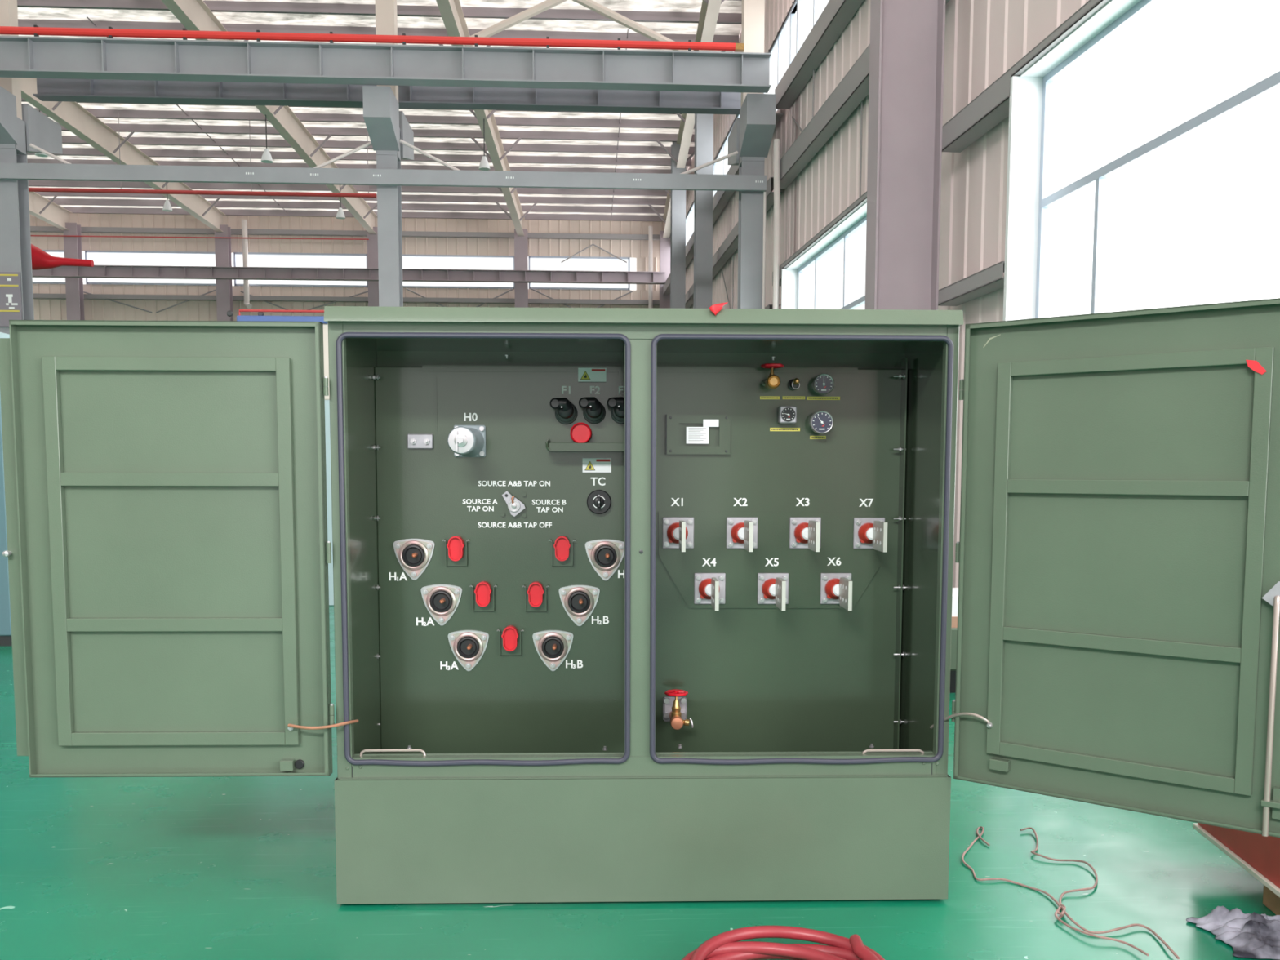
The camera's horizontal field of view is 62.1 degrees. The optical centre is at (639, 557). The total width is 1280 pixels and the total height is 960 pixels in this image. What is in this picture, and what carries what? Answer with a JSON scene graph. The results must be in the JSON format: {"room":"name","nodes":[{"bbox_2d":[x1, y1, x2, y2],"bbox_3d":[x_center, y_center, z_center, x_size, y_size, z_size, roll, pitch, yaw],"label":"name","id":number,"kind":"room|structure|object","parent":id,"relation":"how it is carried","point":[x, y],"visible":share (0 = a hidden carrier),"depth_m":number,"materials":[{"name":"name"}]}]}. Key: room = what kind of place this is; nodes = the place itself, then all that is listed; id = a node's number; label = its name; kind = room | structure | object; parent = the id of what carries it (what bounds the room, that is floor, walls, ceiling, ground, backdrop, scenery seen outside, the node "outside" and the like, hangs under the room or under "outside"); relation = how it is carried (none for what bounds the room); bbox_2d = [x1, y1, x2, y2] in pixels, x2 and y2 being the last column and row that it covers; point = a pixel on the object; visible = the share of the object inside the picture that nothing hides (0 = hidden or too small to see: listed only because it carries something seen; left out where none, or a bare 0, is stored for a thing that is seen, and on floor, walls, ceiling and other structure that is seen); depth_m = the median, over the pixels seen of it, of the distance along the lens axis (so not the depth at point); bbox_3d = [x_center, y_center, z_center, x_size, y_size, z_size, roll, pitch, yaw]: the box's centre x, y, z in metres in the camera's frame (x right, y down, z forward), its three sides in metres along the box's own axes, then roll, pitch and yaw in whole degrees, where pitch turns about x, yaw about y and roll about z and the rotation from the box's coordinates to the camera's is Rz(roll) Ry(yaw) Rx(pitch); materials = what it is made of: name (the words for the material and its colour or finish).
{"room":"factory floor","nodes":[
{"label":"factory floor","id":0,"kind":"room"},
{"bbox_2d":[29,213,665,320],"bbox_3d":[-13.694,-6.502,35.103,30.225,9.905,0.366,0,5,-3],"label":"wall","id":1,"kind":"structure","parent":0,"point":[420,236],"depth_m":35.03,"materials":[{"name":"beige metal"}]},
{"bbox_2d":[32,249,65,284],"bbox_3d":[-23.561,-9.477,34.457,10.022,1.079,0.080,0,5,-3],"label":"window","id":2,"kind":"structure","parent":1,"relation":"in","point":[46,251],"depth_m":34.66,"materials":[{"name":"silver metal"}]},
{"bbox_2d":[84,250,216,285],"bbox_3d":[-15.957,-9.491,34.842,4.326,1.079,0.080,0,5,-3],"label":"window","id":3,"kind":"structure","parent":1,"relation":"in","point":[86,251],"depth_m":34.80,"materials":[{"name":"silver metal"}]},
{"bbox_2d":[241,219,252,308],"bbox_3d":[-12.800,-9.542,34.582,0.297,2.849,0.180,4,6,36],"label":"pipe","id":4,"kind":"object","parent":1,"relation":"attached to","point":[244,222],"visible":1,"depth_m":34.53,"materials":[{"name":"white plastic"}]},
{"bbox_2d":[233,252,368,287],"bbox_3d":[-11.174,-9.500,35.085,4.372,1.079,0.080,0,5,-3],"label":"window","id":5,"kind":"structure","parent":1,"relation":"in","point":[234,253],"depth_m":35.04,"materials":[{"name":"silver metal"}]},
{"bbox_2d":[402,254,514,288],"bbox_3d":[-6.356,-9.509,35.329,4.398,1.079,0.080,0,5,-3],"label":"window","id":6,"kind":"structure","parent":1,"relation":"in","point":[407,255],"depth_m":35.31,"materials":[{"name":"white metal"}]},
{"bbox_2d":[528,255,630,289],"bbox_3d":[-2.029,-9.517,35.548,3.387,1.079,0.080,0,5,-3],"label":"window","id":7,"kind":"structure","parent":1,"relation":"in","point":[529,257],"depth_m":35.51,"materials":[{"name":"white metal"}]},
{"bbox_2d":[648,226,653,308],"bbox_3d":[0.354,-7.506,35.451,0.161,6.952,0.133,0,5,-3],"label":"pipe","id":8,"kind":"object","parent":1,"relation":"attached to","point":[650,228],"visible":0.34,"depth_m":35.22,"materials":[{"name":"white plastic"}]},
{"bbox_2d":[17,0,742,222],"bbox_3d":[-12.393,-10.011,10.007,32.895,1.766,49.800,0,5,-3],"label":"ceiling","id":9,"kind":"structure","parent":0,"point":[169,134],"depth_m":27.01,"materials":[{"name":"metal"}]},
{"bbox_2d":[28,191,72,230],"bbox_3d":[-17.708,-9.592,10.298,1.283,2.113,47.868,0,5,-2],"label":"rafter","id":10,"kind":"object","parent":9,"relation":"attached to","point":[44,209],"visible":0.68,"depth_m":32.83,"materials":[{"name":"paint"}]},
{"bbox_2d":[20,77,226,231],"bbox_3d":[-12.870,-9.601,10.543,1.283,2.113,47.868,0,5,-2],"label":"rafter","id":11,"kind":"object","parent":9,"relation":"attached to","point":[74,117],"visible":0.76,"depth_m":26.62,"materials":[{"name":"paint"}]},
{"bbox_2d":[35,110,48,157],"bbox_3d":[-13.351,-9.773,23.640,0.260,1.607,0.254,0,5,-3],"label":"lamp","id":12,"kind":"object","parent":11,"relation":"hanging from","point":[43,155],"visible":0.18,"depth_m":23.70,"materials":[{"name":"white metal"}]},
{"bbox_2d":[162,184,173,211],"bbox_3d":[-13.194,-10.285,29.634,0.260,1.184,0.254,0,5,-3],"label":"lamp","id":13,"kind":"object","parent":11,"relation":"hanging from","point":[166,207],"visible":0.94,"depth_m":29.62,"materials":[{"name":"white metal"}]},
{"bbox_2d":[28,115,376,197],"bbox_3d":[-11.168,-9.777,25.760,9.408,1.909,0.100,0,5,-3],"label":"pipe","id":14,"kind":"object","parent":9,"relation":"hanging from","point":[30,189],"visible":0.91,"depth_m":25.82,"materials":[{"name":"red"}]},
{"bbox_2d":[160,0,377,234],"bbox_3d":[-8.003,-9.610,10.790,1.283,2.113,47.868,0,5,-2],"label":"rafter","id":15,"kind":"object","parent":9,"relation":"attached to","point":[193,15],"visible":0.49,"depth_m":25.59,"materials":[{"name":"paint"}]},
{"bbox_2d":[261,114,272,163],"bbox_3d":[-8.409,-9.756,23.892,0.260,1.660,0.254,0,5,-3],"label":"lamp","id":16,"kind":"object","parent":15,"relation":"hanging from","point":[266,157],"visible":0.94,"depth_m":23.89,"materials":[{"name":"white metal"}]},
{"bbox_2d":[336,184,345,218],"bbox_3d":[-8.431,-10.226,29.881,0.260,1.321,0.254,0,5,-3],"label":"lamp","id":17,"kind":"object","parent":15,"relation":"hanging from","point":[340,215],"visible":0.94,"depth_m":29.86,"materials":[{"name":"white metal"}]},
{"bbox_2d":[435,0,537,235],"bbox_3d":[-3.231,-9.619,11.032,1.283,2.113,47.868,0,5,-2],"label":"rafter","id":18,"kind":"object","parent":9,"relation":"attached to","point":[451,11],"visible":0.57,"depth_m":26.01,"materials":[{"name":"paint"}]},
{"bbox_2d":[479,118,489,170],"bbox_3d":[-3.543,-9.723,24.142,0.260,1.744,0.254,0,5,-3],"label":"lamp","id":19,"kind":"object","parent":18,"relation":"hanging from","point":[484,165],"visible":0.92,"depth_m":24.14,"materials":[{"name":"white metal"}]},
{"bbox_2d":[464,0,567,46],"bbox_3d":[-1.997,-8.593,16.980,1.676,0.895,0.140,0,5,-3],"label":"beam","id":20,"kind":"structure","parent":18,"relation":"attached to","point":[546,5],"depth_m":16.93,"materials":[{"name":"paint"}]},
{"bbox_2d":[648,0,730,238],"bbox_3d":[1.504,-9.628,11.272,1.283,2.113,47.868,0,5,-2],"label":"rafter","id":21,"kind":"object","parent":9,"relation":"attached to","point":[709,11],"visible":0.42,"depth_m":24.53,"materials":[{"name":"paint"}]},
{"bbox_2d":[572,0,693,51],"bbox_3d":[-0.106,-8.550,17.079,1.970,0.995,0.140,0,5,-3],"label":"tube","id":22,"kind":"object","parent":21,"relation":"attached to","point":[595,6],"visible":0.63,"depth_m":17.02,"materials":[{"name":"paint"}]},
{"bbox_2d":[0,605,1275,959],"bbox_3d":[-14.567,0.538,10.856,40.000,0.200,51.000,0,5,-3],"label":"floor","id":23,"kind":"structure","parent":0,"point":[199,868],"depth_m":3.37,"materials":[{"name":"green paint"}]},
{"bbox_2d":[0,332,12,645],"bbox_3d":[-5.430,-0.537,8.420,1.240,2.380,0.860,0,5,-3],"label":"tall cabinet","id":24,"kind":"object","parent":23,"relation":"on","point":[5,608],"visible":0.15,"depth_m":8.10,"materials":[{"name":"teal"}]},
{"bbox_2d":[0,0,62,333],"bbox_3d":[-9.934,-4.819,16.793,0.761,9.537,2.180,0,5,-3],"label":"column","id":25,"kind":"structure","parent":23,"relation":"on","point":[21,125],"depth_m":16.49,"materials":[{"name":"grey paint"}]},
{"bbox_2d":[0,271,22,326],"bbox_3d":[-10.065,-4.007,16.473,0.900,0.831,0.036,0,5,-3],"label":"sign board","id":26,"kind":"object","parent":25,"relation":"attached to","point":[11,308],"visible":0.98,"depth_m":16.47,"materials":[{"name":"grey"}]},
{"bbox_2d":[31,244,93,270],"bbox_3d":[-9.829,-5.079,17.872,1.205,0.490,0.497,0,5,-3],"label":"hoist arm","id":27,"kind":"object","parent":25,"relation":"attached to","point":[41,260],"visible":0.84,"depth_m":17.81},
{"bbox_2d":[62,222,84,319],"bbox_3d":[-18.224,-6.113,34.440,0.580,9.218,0.420,0,5,-3],"label":"wall column","id":28,"kind":"structure","parent":23,"relation":"on","point":[72,245],"depth_m":34.10,"materials":[{"name":"grey metal"}]},
{"bbox_2d":[214,224,233,320],"bbox_3d":[-13.490,-6.122,34.680,0.580,9.218,0.420,0,5,-3],"label":"wall column","id":29,"kind":"structure","parent":23,"relation":"on","point":[222,246],"depth_m":34.32,"materials":[{"name":"grey metal"}]},
{"bbox_2d":[30,235,368,239],"bbox_3d":[-14.180,-10.277,34.105,10.820,0.064,0.040,0,5,-3],"label":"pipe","id":30,"kind":"object","parent":29,"relation":"attached to","point":[30,235],"visible":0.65,"depth_m":34.10,"materials":[{"name":"red plastic"}]},
{"bbox_2d":[226,309,333,605],"bbox_3d":[-3.509,-1.031,11.090,1.286,2.941,1.280,0,5,-3],"label":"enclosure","id":31,"kind":"object","parent":23,"relation":"on","point":[260,317],"visible":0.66,"depth_m":10.46,"materials":[{"name":"metal"}]},
{"bbox_2d":[366,226,378,306],"bbox_3d":[-8.651,-6.131,34.925,0.580,9.218,0.420,0,5,-3],"label":"wall column","id":32,"kind":"structure","parent":23,"relation":"on","point":[372,243],"depth_m":34.49,"materials":[{"name":"grey metal"}]},
{"bbox_2d":[362,0,413,306],"bbox_3d":[-3.987,-4.830,17.095,0.481,9.537,2.180,0,5,-3],"label":"column","id":33,"kind":"structure","parent":23,"relation":"on","point":[385,124],"depth_m":16.69,"materials":[{"name":"grey paint"}]},
{"bbox_2d":[313,141,371,168],"bbox_3d":[-4.702,-6.228,16.558,1.187,0.626,0.050,-1,5,-8],"label":"knee brace","id":34,"kind":"object","parent":33,"relation":"attached to","point":[368,144],"visible":0.65,"depth_m":16.55,"materials":[{"name":"white metal"}]},
{"bbox_2d":[0,162,766,191],"bbox_3d":[-5.669,-5.917,16.447,15.363,0.230,0.083,0,5,-3],"label":"tie beam","id":35,"kind":"structure","parent":33,"relation":"attached to","point":[8,171],"depth_m":16.50,"materials":[{"name":"grey paint"}]},
{"bbox_2d":[29,143,71,164],"bbox_3d":[-8.954,-6.139,16.349,0.889,0.474,0.050,0,5,4],"label":"knee brace","id":36,"kind":"object","parent":35,"relation":"attached to","point":[32,145],"visible":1,"depth_m":16.34,"materials":[{"name":"white metal"}]},
{"bbox_2d":[0,35,771,93],"bbox_3d":[-5.678,-7.273,15.594,15.265,0.482,0.280,0,5,-3],"label":"girder","id":37,"kind":"object","parent":33,"relation":"on","point":[20,56],"visible":1,"depth_m":15.66,"materials":[{"name":"grey paint"}]},
{"bbox_2d":[0,24,744,51],"bbox_3d":[-5.874,-7.589,15.458,14.860,0.160,0.105,0,5,-3],"label":"bar","id":38,"kind":"object","parent":37,"relation":"on","point":[35,30],"visible":1,"depth_m":15.52,"materials":[{"name":"red"}]},
{"bbox_2d":[33,78,741,114],"bbox_3d":[-4.080,-7.785,17.693,11.602,0.484,0.280,0,5,-3],"label":"girder","id":39,"kind":"object","parent":33,"relation":"on","point":[68,90],"visible":0.61,"depth_m":17.69,"materials":[{"name":"paint"}]},
{"bbox_2d":[399,139,460,170],"bbox_3d":[-3.209,-6.245,16.632,1.123,0.610,0.050,0,5,3],"label":"knee brace","id":40,"kind":"object","parent":33,"relation":"attached to","point":[402,141],"visible":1,"depth_m":16.61,"materials":[{"name":"white metal"}]},
{"bbox_2d":[514,228,528,307],"bbox_3d":[-3.907,-6.140,35.165,0.580,9.218,0.420,0,5,-3],"label":"wall column","id":41,"kind":"structure","parent":23,"relation":"on","point":[521,245],"depth_m":34.74,"materials":[{"name":"grey metal"}]},
{"bbox_2d":[0,297,1279,903],"bbox_3d":[-0.104,0.146,3.576,3.611,1.828,1.883,0,5,-1],"label":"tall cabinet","id":42,"kind":"object","parent":23,"relation":"on","point":[630,604],"visible":1,"depth_m":3.26,"materials":[{"name":"green metal"}]},
{"bbox_2d":[669,711,683,729],"bbox_3d":[0.124,0.556,3.659,0.043,0.043,0.136,0,5,-1],"label":"outlet","id":43,"kind":"object","parent":42,"relation":"attached to","point":[676,717],"depth_m":3.60,"materials":[{"name":"orange metal"}]},
{"bbox_2d":[709,302,728,315],"bbox_3d":[0.233,-0.736,3.147,0.056,0.040,0.015,1,5,12],"label":"scrap","id":44,"kind":"object","parent":42,"relation":"attached to","point":[715,308],"visible":1,"depth_m":3.15,"materials":[{"name":"red"}]},
{"bbox_2d":[771,428,798,430],"bbox_3d":[0.498,-0.441,3.654,0.091,0.005,0.001,0,5,-1],"label":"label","id":45,"kind":"object","parent":42,"relation":"on","point":[771,428],"depth_m":3.65,"materials":[{"name":"yellow"}]},
{"bbox_2d":[808,397,838,399],"bbox_3d":[0.629,-0.547,3.649,0.102,0.004,0.001,0,5,-1],"label":"print","id":46,"kind":"object","parent":42,"relation":"on","point":[808,397],"depth_m":3.65,"materials":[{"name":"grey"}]},
{"bbox_2d":[1245,360,1266,374],"bbox_3d":[1.583,-0.490,2.729,0.048,0.040,0.002,4,6,37],"label":"scrap","id":47,"kind":"object","parent":42,"relation":"attached to","point":[1255,366],"visible":1,"depth_m":2.73,"materials":[{"name":"red"}]},
{"bbox_2d":[659,231,670,308],"bbox_3d":[0.860,-6.149,35.407,0.580,9.218,0.420,0,5,-3],"label":"wall column","id":48,"kind":"structure","parent":23,"relation":"on","point":[664,243],"depth_m":34.98,"materials":[{"name":"grey metal"}]},
{"bbox_2d":[670,142,685,308],"bbox_3d":[0.996,-5.902,28.174,0.520,9.900,0.480,0,5,-4],"label":"wall column","id":49,"kind":"structure","parent":23,"relation":"on","point":[677,222],"depth_m":27.82,"materials":[{"name":"grey paint"}]},
{"bbox_2d":[693,113,713,308],"bbox_3d":[1.365,-5.489,23.104,0.520,9.900,0.480,0,5,-4],"label":"wall column","id":50,"kind":"structure","parent":23,"relation":"on","point":[704,123],"depth_m":22.81,"materials":[{"name":"grey paint"}]},
{"bbox_2d":[727,0,776,308],"bbox_3d":[1.784,-4.841,17.387,0.523,9.537,2.180,0,5,-3],"label":"column","id":51,"kind":"structure","parent":23,"relation":"on","point":[751,135],"depth_m":16.95,"materials":[{"name":"grey paint"}]},
{"bbox_2d":[680,151,737,173],"bbox_3d":[1.013,-6.213,16.849,1.109,0.509,0.050,-1,5,-9],"label":"knee brace","id":52,"kind":"object","parent":51,"relation":"attached to","point":[735,153],"visible":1,"depth_m":16.84,"materials":[{"name":"beige metal"}]},
{"bbox_2d":[762,191,766,308],"bbox_3d":[1.933,-3.032,17.130,0.142,5.774,0.044,0,5,-3],"label":"conduit","id":53,"kind":"object","parent":51,"relation":"attached to","point":[764,193],"visible":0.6,"depth_m":16.96,"materials":[{"name":"white plastic"}]},
{"bbox_2d":[682,925,884,959],"bbox_3d":[0.378,1.083,2.729,0.570,0.100,0.501,0,5,-3],"label":"air hose","id":54,"kind":"object","parent":23,"relation":"on","point":[724,945],"visible":1,"depth_m":2.90,"materials":[{"name":"red rubber"}]},
{"bbox_2d":[864,0,945,310],"bbox_3d":[2.515,-4.923,10.012,0.780,10.900,0.420,0,5,-5],"label":"wall column","id":55,"kind":"structure","parent":23,"relation":"on","point":[907,49],"depth_m":10.08,"materials":[{"name":"grey metal"}]},
{"bbox_2d":[950,627,957,693],"bbox_3d":[1.973,0.605,6.780,1.000,0.403,0.600,0,5,-3],"label":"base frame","id":56,"kind":"object","parent":23,"relation":"on","point":[953,632],"visible":0.02,"depth_m":6.48,"materials":[{"name":"green metal"}]},
{"bbox_2d":[951,587,958,627],"bbox_3d":[1.976,0.312,6.716,0.600,0.191,0.480,0,5,-3],"label":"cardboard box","id":57,"kind":"object","parent":56,"relation":"on","point":[955,590],"visible":0.14,"depth_m":6.48,"materials":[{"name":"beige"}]},
{"bbox_2d":[961,826,1179,959],"bbox_3d":[1.330,1.062,3.486,0.430,0.025,1.112,0,5,-3],"label":"string","id":58,"kind":"object","parent":23,"relation":"on","point":[1062,907],"visible":1,"depth_m":3.34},
{"bbox_2d":[1186,906,1279,959],"bbox_3d":[1.861,1.065,3.038,0.484,0.084,0.269,1,5,11],"label":"rag","id":59,"kind":"object","parent":23,"relation":"on","point":[1255,935],"visible":1,"depth_m":3.04,"materials":[{"name":"grey fabric"}]},
{"bbox_2d":[1262,884,1279,915],"bbox_3d":[2.015,1.034,3.254,0.140,0.120,0.140,1,5,6],"label":"wood block","id":60,"kind":"object","parent":23,"relation":"on","point":[1271,900],"visible":0.58,"depth_m":3.28,"materials":[{"name":"brown wood"}]},
{"bbox_2d":[1192,822,1279,897],"bbox_3d":[2.274,0.819,3.065,0.832,0.340,1.149,1,5,6],"label":"board","id":61,"kind":"object","parent":60,"relation":"on","point":[1259,855],"visible":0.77,"depth_m":3.27,"materials":[{"name":"red wood"}]},
{"bbox_2d":[662,0,796,309],"bbox_3d":[1.621,-6.103,26.344,0.356,10.600,19.300,0,5,-4],"label":"wall","id":62,"kind":"structure","parent":0,"point":[725,203],"depth_m":21.70,"materials":[{"name":"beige metal"}]},
{"bbox_2d":[31,265,665,284],"bbox_3d":[-13.454,-8.989,33.544,28.556,0.354,0.280,0,5,-3],"label":"girder","id":63,"kind":"object","parent":62,"relation":"attached to","point":[96,271],"visible":0.91,"depth_m":33.73,"materials":[{"name":"grey metal"}]},
{"bbox_2d":[685,0,802,244],"bbox_3d":[1.768,-8.890,26.078,0.073,1.300,19.000,0,5,-4],"label":"window","id":64,"kind":"structure","parent":62,"relation":"in","point":[778,42],"depth_m":18.09,"materials":[{"name":"silver metal"}]},
{"bbox_2d":[772,0,1110,587],"bbox_3d":[3.726,-4.045,2.337,0.356,10.400,30.600,0,5,-5],"label":"wall","id":65,"kind":"structure","parent":0,"point":[988,43],"depth_m":10.29,"materials":[{"name":"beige metal"}]},
{"bbox_2d":[772,138,780,309],"bbox_3d":[2.132,-3.319,16.797,0.120,6.401,0.115,0,5,-3],"label":"pipe","id":66,"kind":"object","parent":65,"relation":"attached to","point":[776,141],"visible":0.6,"depth_m":16.60,"materials":[{"name":"white plastic"}]},
{"bbox_2d":[789,0,817,65],"bbox_3d":[2.786,-7.879,13.675,0.071,1.300,7.100,0,5,-5],"label":"window","id":67,"kind":"structure","parent":65,"relation":"in","point":[792,40],"depth_m":17.11,"materials":[{"name":"white glass"}]},
{"bbox_2d":[781,201,866,309],"bbox_3d":[2.597,-2.509,14.121,0.360,3.602,5.350,0,5,-5],"label":"window","id":68,"kind":"structure","parent":65,"relation":"in","point":[792,277],"depth_m":15.15,"materials":[{"name":"silver metal"}]},
{"bbox_2d":[1003,0,1279,320],"bbox_3d":[3.399,-1.810,5.562,0.360,3.602,6.300,0,5,-5],"label":"window","id":69,"kind":"structure","parent":65,"relation":"in","point":[1029,199],"depth_m":8.49,"materials":[{"name":"silver metal"}]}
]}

